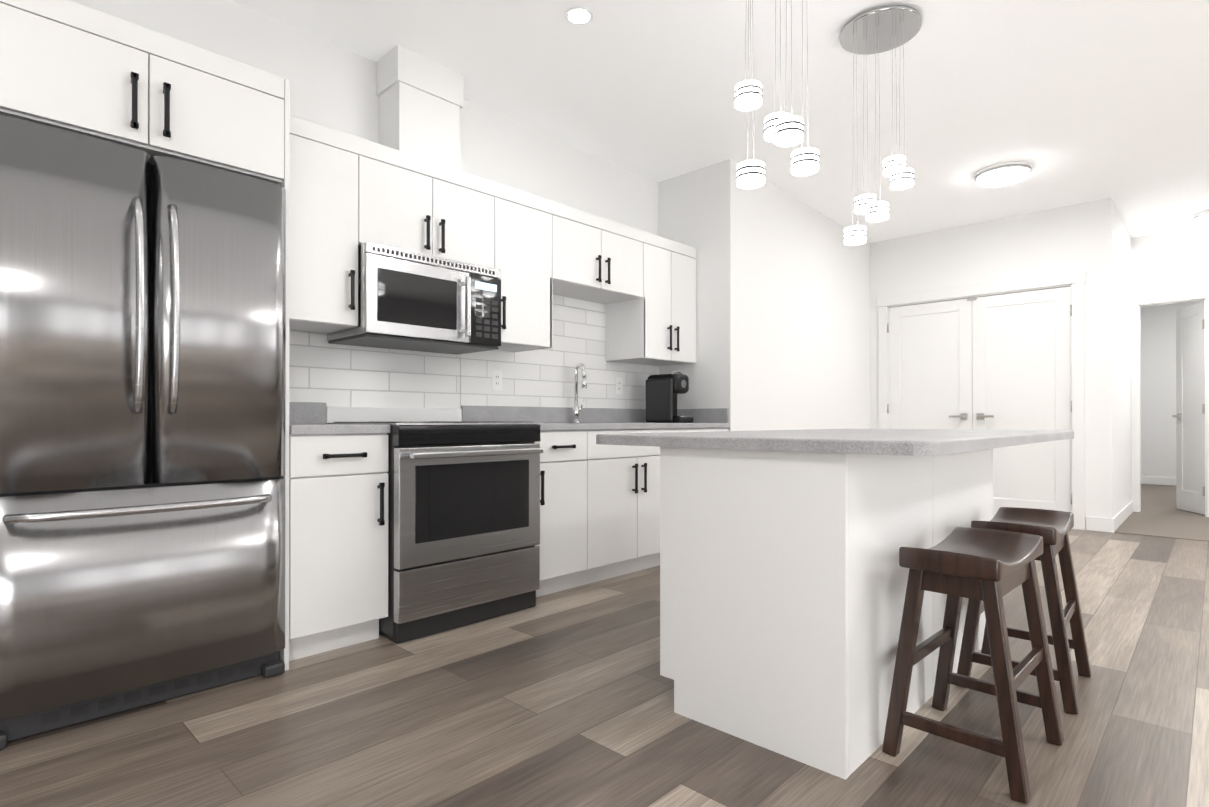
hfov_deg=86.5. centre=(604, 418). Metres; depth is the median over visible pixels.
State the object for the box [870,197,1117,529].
wall
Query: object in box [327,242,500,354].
over-the-range microwave
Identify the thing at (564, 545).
base cabinet
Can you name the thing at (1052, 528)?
stool
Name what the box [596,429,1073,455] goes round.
island countertop
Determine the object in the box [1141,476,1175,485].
baseboard
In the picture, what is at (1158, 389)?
wall
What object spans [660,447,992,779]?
kitchen island
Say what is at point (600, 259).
upper cabinet
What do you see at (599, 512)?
base cabinet
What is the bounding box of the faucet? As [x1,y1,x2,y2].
[573,363,586,421]
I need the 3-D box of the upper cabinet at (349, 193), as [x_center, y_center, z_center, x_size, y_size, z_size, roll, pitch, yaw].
[-1.325,-0.813,2.776,0.340,0.824,0.385,0,0,44]
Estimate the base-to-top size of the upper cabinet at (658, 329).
0.824 m
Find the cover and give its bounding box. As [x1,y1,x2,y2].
[376,45,463,169]
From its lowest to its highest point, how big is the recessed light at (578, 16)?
0.007 m
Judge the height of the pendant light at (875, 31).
0.985 m
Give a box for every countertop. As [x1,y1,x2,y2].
[289,363,729,434]
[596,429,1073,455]
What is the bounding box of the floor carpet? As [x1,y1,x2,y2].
[1114,484,1208,541]
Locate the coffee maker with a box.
[646,370,693,422]
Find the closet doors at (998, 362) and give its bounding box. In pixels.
[887,286,1071,516]
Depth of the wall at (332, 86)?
3.16 m
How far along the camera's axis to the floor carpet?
5.81 m
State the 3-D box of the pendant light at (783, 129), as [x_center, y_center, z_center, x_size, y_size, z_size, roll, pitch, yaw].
[0.601,-1.298,2.247,0.344,0.985,0.344,0,0,44]
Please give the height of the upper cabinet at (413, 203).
0.460 m
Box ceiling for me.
[231,0,1208,242]
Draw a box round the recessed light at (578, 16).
[565,6,592,24]
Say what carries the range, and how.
on the floor
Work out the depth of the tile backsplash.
3.67 m
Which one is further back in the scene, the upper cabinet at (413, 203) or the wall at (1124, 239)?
the wall at (1124, 239)
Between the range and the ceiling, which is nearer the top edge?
the ceiling
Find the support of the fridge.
on the floor
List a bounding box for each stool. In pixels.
[882,527,1063,802]
[957,507,1091,714]
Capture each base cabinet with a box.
[289,433,387,660]
[534,430,589,596]
[590,456,659,582]
[606,428,728,459]
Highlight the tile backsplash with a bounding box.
[289,295,657,408]
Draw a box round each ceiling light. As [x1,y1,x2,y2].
[975,161,1031,186]
[1192,210,1208,224]
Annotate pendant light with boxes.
[734,0,818,188]
[840,5,921,244]
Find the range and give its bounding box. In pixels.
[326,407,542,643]
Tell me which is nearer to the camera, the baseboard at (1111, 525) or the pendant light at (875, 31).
the pendant light at (875, 31)
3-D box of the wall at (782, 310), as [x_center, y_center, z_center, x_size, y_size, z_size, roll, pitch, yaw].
[2.148,-0.431,6.299,0.750,2.700,4.500,0,0,44]
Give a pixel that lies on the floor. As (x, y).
(560, 699)
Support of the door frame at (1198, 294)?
attached to the wall at (1175, 260)
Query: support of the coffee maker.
on the countertop at (307, 417)
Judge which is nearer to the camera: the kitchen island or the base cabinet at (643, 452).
the kitchen island
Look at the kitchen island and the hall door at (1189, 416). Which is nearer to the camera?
the kitchen island
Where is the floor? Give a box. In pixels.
[0,529,1208,806]
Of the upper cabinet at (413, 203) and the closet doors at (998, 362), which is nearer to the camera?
the upper cabinet at (413, 203)
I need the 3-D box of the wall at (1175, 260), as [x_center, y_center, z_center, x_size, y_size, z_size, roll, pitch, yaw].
[6.705,-0.434,4.972,4.070,2.700,0.120,0,0,44]
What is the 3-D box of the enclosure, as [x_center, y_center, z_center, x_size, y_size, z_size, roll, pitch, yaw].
[-1.646,-0.159,2.224,0.651,2.135,0.850,0,0,44]
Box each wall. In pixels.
[70,0,658,408]
[659,159,869,430]
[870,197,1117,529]
[1118,212,1131,512]
[1131,226,1208,302]
[1141,301,1204,477]
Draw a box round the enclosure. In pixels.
[0,0,289,670]
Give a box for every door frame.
[877,270,1085,529]
[1131,286,1208,516]
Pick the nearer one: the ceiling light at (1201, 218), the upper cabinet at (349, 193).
the upper cabinet at (349, 193)
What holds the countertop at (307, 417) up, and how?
on the base cabinet at (643, 452)
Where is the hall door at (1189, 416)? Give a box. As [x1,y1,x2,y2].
[1172,302,1204,514]
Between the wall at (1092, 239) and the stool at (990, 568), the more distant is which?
the wall at (1092, 239)
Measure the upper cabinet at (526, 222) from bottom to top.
0.824 m
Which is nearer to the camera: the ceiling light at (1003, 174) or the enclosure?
the enclosure
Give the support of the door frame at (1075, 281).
attached to the wall at (1092, 239)
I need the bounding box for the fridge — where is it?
[0,113,285,749]
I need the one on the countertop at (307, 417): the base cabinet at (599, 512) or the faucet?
the faucet
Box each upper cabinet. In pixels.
[289,115,364,333]
[365,139,496,268]
[497,183,556,351]
[557,203,644,306]
[606,232,695,365]
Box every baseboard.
[1110,501,1132,532]
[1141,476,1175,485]
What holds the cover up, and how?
on the upper cabinet at (413, 203)
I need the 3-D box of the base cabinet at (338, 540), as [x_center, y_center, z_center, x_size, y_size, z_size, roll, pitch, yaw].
[-1.218,0.484,2.670,0.651,0.850,0.385,0,0,44]

